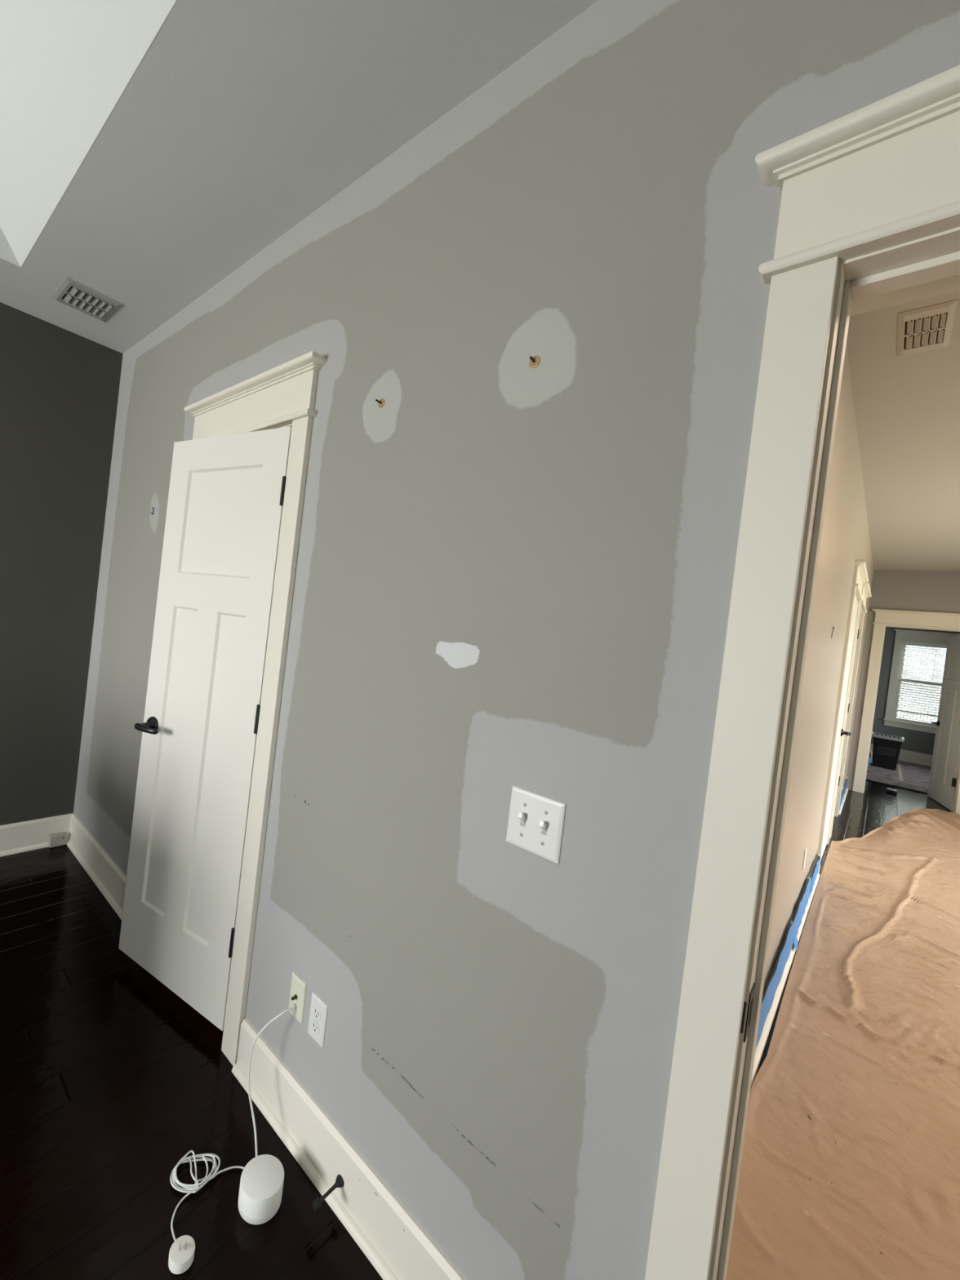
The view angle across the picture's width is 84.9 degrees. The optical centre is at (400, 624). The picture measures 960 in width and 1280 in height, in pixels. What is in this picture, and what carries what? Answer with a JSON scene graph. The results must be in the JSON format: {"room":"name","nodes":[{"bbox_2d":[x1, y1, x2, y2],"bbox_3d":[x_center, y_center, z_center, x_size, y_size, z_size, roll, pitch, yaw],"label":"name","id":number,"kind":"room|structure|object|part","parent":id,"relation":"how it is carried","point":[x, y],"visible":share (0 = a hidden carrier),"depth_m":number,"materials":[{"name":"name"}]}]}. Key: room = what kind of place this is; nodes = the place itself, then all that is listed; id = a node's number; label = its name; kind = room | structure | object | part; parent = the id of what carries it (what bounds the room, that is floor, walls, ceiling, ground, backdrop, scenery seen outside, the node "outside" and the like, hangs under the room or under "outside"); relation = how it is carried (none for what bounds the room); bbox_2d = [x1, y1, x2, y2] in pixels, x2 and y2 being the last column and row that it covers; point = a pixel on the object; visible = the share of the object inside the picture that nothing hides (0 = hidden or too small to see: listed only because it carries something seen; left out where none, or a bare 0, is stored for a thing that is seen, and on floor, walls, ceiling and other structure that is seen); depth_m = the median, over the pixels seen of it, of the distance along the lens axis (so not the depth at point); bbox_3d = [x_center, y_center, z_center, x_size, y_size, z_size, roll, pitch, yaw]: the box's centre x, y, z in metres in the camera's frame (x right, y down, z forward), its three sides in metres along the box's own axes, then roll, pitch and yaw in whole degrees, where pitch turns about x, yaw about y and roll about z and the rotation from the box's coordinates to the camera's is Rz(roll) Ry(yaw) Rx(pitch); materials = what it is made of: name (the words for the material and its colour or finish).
{"room":"empty bedroom","nodes":[
{"label":"empty bedroom","id":0,"kind":"room"},
{"bbox_2d":[0,302,123,825],"bbox_3d":[-3.214,-0.352,1.430,0.150,2.862,4.550,7,1,43],"label":"wall","id":1,"kind":"structure","parent":0,"point":[60,387],"depth_m":2.75,"materials":[{"name":"grey paint"}]},
{"bbox_2d":[0,813,71,857],"bbox_3d":[-3.357,0.996,1.333,0.031,0.155,4.400,7,1,43],"label":"baseboard","id":2,"kind":"structure","parent":1,"relation":"attached to","point":[29,835],"depth_m":2.79,"materials":[{"name":"beige paint"}]},
{"bbox_3d":[-3.359,1.064,1.328,0.015,0.019,4.400,7,1,43],"label":"shoe moulding","id":3,"kind":"part","parent":2,"relation":"part of","materials":[{"name":"beige paint"}]},
{"bbox_2d":[48,831,67,848],"bbox_3d":[-1.892,1.188,2.864,0.027,0.064,0.082,7,1,43],"label":"cable box","id":4,"kind":"object","parent":2,"relation":"attached to","point":[58,839],"visible":1,"depth_m":2.85,"materials":[{"name":"grey paint"}]},
{"bbox_2d":[0,0,598,353],"bbox_3d":[-1.184,-1.981,-0.420,5.009,1.100,4.400,7,1,43],"label":"ceiling","id":5,"kind":"structure","parent":0,"point":[150,150],"depth_m":1.43,"materials":[{"name":"paint"}]},
{"bbox_2d":[50,276,123,321],"bbox_3d":[-1.452,-1.493,2.401,0.265,0.013,0.228,7,1,43],"label":"ceiling vent","id":6,"kind":"object","parent":5,"relation":"in","point":[72,293],"visible":1,"depth_m":2.38,"materials":[{"name":"white metal"}]},
{"bbox_2d":[0,0,176,267],"bbox_3d":[-1.204,-1.983,-0.403,4.262,1.100,3.498,7,1,43],"label":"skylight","id":7,"kind":"object","parent":5,"relation":"on","point":[88,87],"depth_m":1.49,"materials":[{"name":"white paint"}]},
{"bbox_2d":[0,754,951,1279],"bbox_3d":[2.934,1.838,3.498,6.609,0.120,16.550,7,1,43],"label":"floor","id":8,"kind":"structure","parent":0,"point":[108,1077],"depth_m":1.46,"materials":[{"name":"brown wood"}]},
{"bbox_2d":[168,1150,244,1274],"bbox_3d":[-0.507,1.387,1.264,0.188,0.040,0.240,7,1,24],"label":"power adapter","id":9,"kind":"object","parent":8,"relation":"on","point":[181,1253],"visible":0.97,"depth_m":1.28,"materials":[{"name":"white plastic"}]},
{"bbox_2d":[238,1154,284,1224],"bbox_3d":[-0.345,1.394,1.282,0.106,0.064,0.106,7,1,43],"label":"router","id":10,"kind":"object","parent":8,"relation":"on","point":[262,1179],"visible":1,"depth_m":1.26,"materials":[{"name":"white plastic"}]},
{"bbox_2d":[725,808,959,1279],"bbox_3d":[3.833,1.858,2.836,2.401,0.064,7.385,7,1,43],"label":"cloth","id":11,"kind":"object","parent":8,"relation":"on","point":[850,1166],"visible":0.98,"depth_m":1.84,"materials":[{"name":"fabric"}]},
{"bbox_2d":[885,787,897,794],"bbox_3d":[6.185,2.093,6.527,0.174,0.039,0.101,6,1,-40],"label":"box","id":12,"kind":"object","parent":8,"relation":"on","point":[888,789],"visible":1,"depth_m":6.50,"materials":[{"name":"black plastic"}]},
{"bbox_2d":[866,756,930,793],"bbox_3d":[7.763,2.274,7.655,2.670,0.012,2.750,7,1,43],"label":"area rug","id":13,"kind":"object","parent":8,"relation":"on","point":[907,776],"visible":0.3,"depth_m":7.55,"materials":[{"name":"beige carpet"}]},
{"bbox_2d":[867,749,871,766],"bbox_3d":[7.035,2.024,7.872,0.189,0.312,0.276,7,1,43],"label":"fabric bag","id":14,"kind":"object","parent":13,"relation":"on","point":[869,762],"visible":0.28,"depth_m":7.77,"materials":[{"name":"blue fabric"}]},
{"bbox_2d":[871,730,904,770],"bbox_3d":[7.659,1.988,8.182,0.372,0.518,0.407,7,1,43],"label":"laundry basket","id":15,"kind":"object","parent":13,"relation":"on","point":[886,748],"visible":0.96,"depth_m":8.06,"materials":[{"name":"black plastic"}]},
{"bbox_2d":[73,0,959,1279],"bbox_3d":[0.143,0.094,1.264,5.009,2.762,0.150,7,1,43],"label":"wall","id":16,"kind":"structure","parent":0,"point":[509,572],"depth_m":1.08,"materials":[{"name":"paint"}]},
{"bbox_2d":[66,813,126,919],"bbox_3d":[-1.494,1.196,2.568,1.067,0.155,0.031,7,1,43],"label":"baseboard","id":17,"kind":"structure","parent":16,"relation":"attached to","point":[108,877],"depth_m":2.57,"materials":[{"name":"beige paint"}]},
{"bbox_2d":[118,426,291,1031],"bbox_3d":[-0.735,0.313,1.832,0.623,1.982,0.104,7,1,32],"label":"door","id":18,"kind":"structure","parent":16,"relation":"in","point":[199,727],"depth_m":1.83,"materials":[{"name":"white paint"}]},
{"bbox_3d":[-0.936,0.385,1.933,0.131,0.066,0.069,7,1,32],"label":"handle","id":19,"kind":"part","parent":18,"relation":"part of","materials":[{"name":"black metal"}]},
{"bbox_2d":[183,351,326,1066],"bbox_3d":[-0.644,0.252,1.950,0.885,2.246,0.203,7,1,43],"label":"trim","id":20,"kind":"structure","parent":16,"relation":"attached to","point":[283,395],"depth_m":1.65,"materials":[{"name":"beige paint"}]},
{"bbox_3d":[-0.430,0.373,1.659,0.086,2.062,0.019,7,1,43],"label":"casing","id":21,"kind":"part","parent":20,"relation":"part of","materials":[{"name":"beige paint"}]},
{"bbox_2d":[288,971,306,1024],"bbox_3d":[-0.300,1.062,1.471,0.066,0.113,0.020,7,1,43],"label":"cable plate","id":22,"kind":"object","parent":16,"relation":"attached to","point":[298,987],"visible":0.98,"depth_m":1.47,"materials":[{"name":"beige plastic"}]},
{"bbox_2d":[247,1007,294,1156],"bbox_3d":[-0.383,1.244,1.411,0.101,0.341,0.145,7,1,12],"label":"cable","id":23,"kind":"object","parent":22,"relation":"hanging from","point":[291,1008],"visible":0.91,"depth_m":1.44,"materials":[{"name":"white plastic"}]},
{"bbox_2d":[307,991,328,1048],"bbox_3d":[-0.228,1.075,1.410,0.068,0.115,0.008,7,1,43],"label":"duplex outlet","id":24,"kind":"object","parent":16,"relation":"attached to","point":[318,1008],"visible":1,"depth_m":1.40,"materials":[{"name":"white plastic"}]},
{"bbox_2d":[311,1020,319,1035],"bbox_3d":[-0.232,1.095,1.409,0.034,0.029,0.002,7,1,43],"label":"socket","id":25,"kind":"object","parent":24,"relation":"attached to","point":[314,1024],"depth_m":1.41,"materials":[{"name":"white plastic"}]},
{"bbox_2d":[312,1006,320,1020],"bbox_3d":[-0.227,1.056,1.408,0.034,0.029,0.002,7,1,43],"label":"socket","id":26,"kind":"object","parent":24,"relation":"attached to","point":[316,1010],"depth_m":1.41,"materials":[{"name":"white plastic"}]},
{"bbox_2d":[231,1017,466,1279],"bbox_3d":[-0.088,1.380,1.234,1.170,0.155,0.031,7,1,43],"label":"baseboard","id":27,"kind":"structure","parent":16,"relation":"attached to","point":[397,1246],"depth_m":1.29,"materials":[{"name":"beige paint"}]},
{"bbox_3d":[-0.102,1.447,1.230,1.170,0.019,0.015,7,1,43],"label":"shoe moulding","id":28,"kind":"part","parent":27,"relation":"part of","materials":[{"name":"beige paint"}]},
{"bbox_2d":[312,1173,343,1210],"bbox_3d":[-0.177,1.381,1.261,0.025,0.026,0.083,7,1,43],"label":"door stop","id":29,"kind":"object","parent":27,"relation":"attached to","point":[317,1203],"visible":1,"depth_m":1.26,"materials":[{"name":"black metal"}]},
{"bbox_2d":[375,398,384,408],"bbox_3d":[-0.058,-0.602,1.403,0.025,0.025,0.018,7,1,43],"label":"wall anchor","id":30,"kind":"object","parent":16,"relation":"attached to","point":[381,402],"visible":1,"depth_m":1.41,"materials":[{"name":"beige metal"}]},
{"bbox_2d":[528,355,540,368],"bbox_3d":[0.278,-0.553,1.087,0.025,0.025,0.014,7,1,43],"label":"wall anchor","id":31,"kind":"object","parent":16,"relation":"attached to","point":[535,361],"visible":1,"depth_m":1.09,"materials":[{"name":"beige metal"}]},
{"bbox_2d":[506,785,566,864],"bbox_3d":[0.257,0.390,1.012,0.115,0.115,0.021,7,1,43],"label":"switch plate","id":32,"kind":"object","parent":16,"relation":"attached to","point":[535,823],"visible":1,"depth_m":1.01,"materials":[{"name":"white plastic"}]},
{"bbox_2d":[644,64,959,1279],"bbox_3d":[0.863,0.449,0.520,1.056,2.246,0.203,7,1,43],"label":"trim","id":33,"kind":"structure","parent":16,"relation":"attached to","point":[869,215],"depth_m":0.77,"materials":[{"name":"beige paint"}]},
{"bbox_3d":[0.484,0.493,0.791,0.079,2.062,0.019,7,1,43],"label":"casing","id":34,"kind":"part","parent":33,"relation":"part of","materials":[{"name":"beige paint"}]},
{"bbox_3d":[0.524,0.584,0.780,0.043,0.074,0.008,6,1,-37],"label":"strike plate","id":35,"kind":"part","parent":33,"relation":"part of","materials":[{"name":"black metal"}]},
{"bbox_2d":[762,344,873,995],"bbox_3d":[3.080,0.414,3.729,0.120,2.735,7.490,7,1,43],"label":"wall","id":36,"kind":"structure","parent":0,"point":[845,538],"depth_m":2.55,"materials":[{"name":"paint"}]},
{"bbox_2d":[755,911,797,1047],"bbox_3d":[1.568,1.487,2.167,0.007,0.199,1.300,7,1,43],"label":"tape","id":37,"kind":"object","parent":36,"relation":"attached to","point":[766,1004],"visible":0.73,"depth_m":2.16,"materials":[{"name":"blue paper"}]},
{"bbox_2d":[750,853,820,1089],"bbox_3d":[1.696,1.572,2.320,0.031,0.155,3.710,7,1,43],"label":"baseboard","id":38,"kind":"structure","parent":36,"relation":"attached to","point":[760,1047],"depth_m":2.34,"materials":[{"name":"beige paint"}]},
{"bbox_2d":[793,871,813,951],"bbox_3d":[2.286,1.583,2.927,0.020,0.212,0.780,7,1,43],"label":"tape","id":39,"kind":"object","parent":36,"relation":"attached to","point":[803,903],"visible":0.99,"depth_m":2.85,"materials":[{"name":"blue paper"}]},
{"bbox_2d":[801,846,807,870],"bbox_3d":[2.234,1.292,2.866,0.006,0.115,0.070,7,1,43],"label":"duplex outlet","id":40,"kind":"object","parent":36,"relation":"attached to","point":[806,848],"visible":1,"depth_m":2.84,"materials":[{"name":"white plastic"}]},
{"bbox_2d":[809,849,822,897],"bbox_3d":[2.760,1.641,3.439,0.010,0.174,0.580,7,1,43],"label":"tape","id":41,"kind":"object","parent":36,"relation":"attached to","point":[816,869],"visible":1,"depth_m":3.40,"materials":[{"name":"blue paper"}]},
{"bbox_2d":[820,595,857,860],"bbox_3d":[3.422,0.792,4.002,0.078,2.033,0.799,7,1,43],"label":"door","id":42,"kind":"structure","parent":36,"relation":"in","point":[841,732],"depth_m":4.08,"materials":[{"name":"white paint"}]},
{"bbox_3d":[3.627,0.886,4.224,0.068,0.066,0.131,7,1,43],"label":"handle","id":43,"kind":"part","parent":42,"relation":"part of","materials":[{"name":"black metal"}]},
{"bbox_2d":[817,560,868,873],"bbox_3d":[3.428,0.698,4.008,0.053,2.246,1.047,7,1,43],"label":"trim","id":44,"kind":"structure","parent":36,"relation":"attached to","point":[860,575],"depth_m":3.67,"materials":[{"name":"beige paint"}]},
{"bbox_3d":[3.101,0.756,3.696,0.019,2.062,0.086,7,1,43],"label":"casing","id":45,"kind":"part","parent":44,"relation":"part of","materials":[{"name":"beige paint"}]},
{"bbox_3d":[3.710,0.818,4.346,0.019,2.062,0.086,7,1,43],"label":"casing","id":46,"kind":"part","parent":44,"relation":"part of","materials":[{"name":"beige paint"}]},
{"bbox_2d":[838,777,848,814],"bbox_3d":[4.990,1.906,5.837,0.031,0.155,1.570,7,1,43],"label":"baseboard","id":47,"kind":"structure","parent":36,"relation":"attached to","point":[846,778],"depth_m":5.80,"materials":[{"name":"beige paint"}]},
{"bbox_2d":[839,779,848,809],"bbox_3d":[4.989,1.881,5.827,0.006,0.145,1.450,7,1,43],"label":"tape","id":48,"kind":"object","parent":36,"relation":"attached to","point":[846,786],"visible":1,"depth_m":5.72,"materials":[{"name":"blue paper"}]},
{"bbox_2d":[838,629,859,786],"bbox_3d":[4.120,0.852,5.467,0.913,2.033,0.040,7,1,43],"label":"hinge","id":49,"kind":"structure","parent":36,"relation":"in","point":[858,629],"depth_m":5.17,"materials":[{"name":"black metal"}]},
{"bbox_2d":[829,582,871,838],"bbox_3d":[4.176,0.772,4.894,0.173,2.246,1.077,7,1,43],"label":"trim","id":50,"kind":"structure","parent":36,"relation":"attached to","point":[866,593],"depth_m":5.16,"materials":[{"name":"beige paint"}]},
{"bbox_3d":[3.882,0.835,4.530,0.019,2.062,0.086,7,1,43],"label":"casing","id":51,"kind":"part","parent":50,"relation":"part of","materials":[{"name":"beige paint"}]},
{"bbox_3d":[4.511,0.899,5.202,0.019,2.062,0.086,7,1,43],"label":"casing","id":52,"kind":"part","parent":50,"relation":"part of","materials":[{"name":"beige paint"}]},
{"bbox_2d":[846,289,959,571],"bbox_3d":[4.528,-0.827,2.580,3.552,0.100,7.620,7,1,43],"label":"ceiling","id":53,"kind":"structure","parent":0,"point":[907,407],"depth_m":2.77,"materials":[{"name":"grey paint"}]},
{"bbox_2d":[897,299,957,355],"bbox_3d":[1.907,-1.066,1.888,0.142,0.013,0.336,7,1,43],"label":"ceiling vent","id":54,"kind":"object","parent":53,"relation":"in","point":[926,328],"visible":1,"depth_m":1.87,"materials":[{"name":"white metal"}]},
{"bbox_2d":[846,569,959,790],"bbox_3d":[6.889,0.836,5.355,3.232,2.735,0.130,7,1,43],"label":"wall","id":55,"kind":"structure","parent":0,"point":[931,591],"depth_m":6.22,"materials":[{"name":"grey paint"}]},
{"bbox_2d":[852,608,959,814],"bbox_3d":[6.079,0.976,6.077,1.027,2.248,0.202,7,1,43],"label":"trim","id":56,"kind":"structure","parent":55,"relation":"attached to","point":[884,618],"depth_m":6.30,"materials":[{"name":"beige paint"}]},
{"bbox_3d":[5.716,1.022,6.333,0.093,2.066,0.019,7,1,43],"label":"casing","id":57,"kind":"part","parent":56,"relation":"part of","materials":[{"name":"beige paint"}]},
{"bbox_3d":[6.341,1.103,5.740,0.093,2.066,0.019,7,1,43],"label":"casing","id":58,"kind":"part","parent":56,"relation":"part of","materials":[{"name":"beige paint"}]},
{"bbox_2d":[927,635,959,811],"bbox_3d":[6.561,1.129,6.206,0.104,2.028,0.803,7,1,31],"label":"door","id":59,"kind":"structure","parent":55,"relation":"in","point":[946,750],"depth_m":6.25,"materials":[{"name":"white paint"}]},
{"bbox_3d":[6.691,1.232,6.477,0.069,0.066,0.131,7,1,31],"label":"handle","id":60,"kind":"part","parent":59,"relation":"part of","materials":[{"name":"black metal"}]},
{"bbox_2d":[870,626,959,755],"bbox_3d":[9.244,1.059,8.924,3.280,2.735,0.150,7,1,43],"label":"wall","id":61,"kind":"structure","parent":0,"point":[922,742],"depth_m":9.29,"materials":[{"name":"grey paint"}]},
{"bbox_2d":[869,743,932,766],"bbox_3d":[9.027,2.315,8.883,3.100,0.190,0.031,7,1,43],"label":"baseboard","id":62,"kind":"structure","parent":61,"relation":"attached to","point":[904,755],"depth_m":8.99,"materials":[{"name":"grey paint"}]},
{"bbox_3d":[9.012,2.400,8.879,3.100,0.019,0.015,7,1,43],"label":"shoe moulding","id":63,"kind":"part","parent":62,"relation":"part of","materials":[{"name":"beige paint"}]},
{"bbox_2d":[883,629,959,733],"bbox_3d":[9.179,0.993,8.946,1.128,1.730,0.195,7,1,43],"label":"window","id":64,"kind":"structure","parent":61,"relation":"in","point":[891,719],"depth_m":9.19,"materials":[{"name":"beige paint"}]},
{"bbox_3d":[8.784,0.973,9.245,0.085,1.446,0.020,7,1,43],"label":"casing","id":65,"kind":"part","parent":64,"relation":"part of","materials":[{"name":"beige paint"}]},
{"bbox_3d":[9.076,1.749,8.943,1.108,0.024,0.155,7,1,43],"label":"sill","id":66,"kind":"part","parent":64,"relation":"part of","materials":[{"name":"beige paint"}]},
{"bbox_3d":[9.157,1.368,8.976,0.862,0.751,0.030,7,1,43],"label":"sash","id":67,"kind":"part","parent":64,"relation":"part of","materials":[{"name":"beige paint"}]},
{"bbox_3d":[9.261,0.682,8.991,0.862,0.715,0.030,7,1,43],"label":"sash","id":68,"kind":"part","parent":64,"relation":"part of","materials":[{"name":"beige paint"}]},
{"bbox_2d":[893,640,946,717],"bbox_3d":[9.179,0.949,8.941,0.858,1.253,0.056,7,1,43],"label":"window blind","id":69,"kind":"object","parent":64,"relation":"attached to","point":[904,642],"visible":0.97,"depth_m":9.04,"materials":[{"name":"white plastic"}]},
{"bbox_3d":[9.108,1.561,8.951,0.852,0.022,0.042,7,1,43],"label":"rail","id":70,"kind":"part","parent":69,"relation":"part of","materials":[{"name":"white plastic"}]},
{"label":"outside","id":71,"kind":"structure","parent":0,"visible":0},
{"bbox_3d":[18.173,3.649,19.653,60.000,0.050,27.990,7,1,43],"label":"ground","id":72,"kind":"structure","parent":71,"visible":0},
{"bbox_2d":[896,644,946,723],"bbox_3d":[11.194,1.708,10.572,7.000,2.850,0.200,7,1,43],"label":"wall","id":73,"kind":"structure","parent":72,"relation":"on","point":[908,716],"depth_m":10.80,"materials":[{"name":"stone"}]}
]}

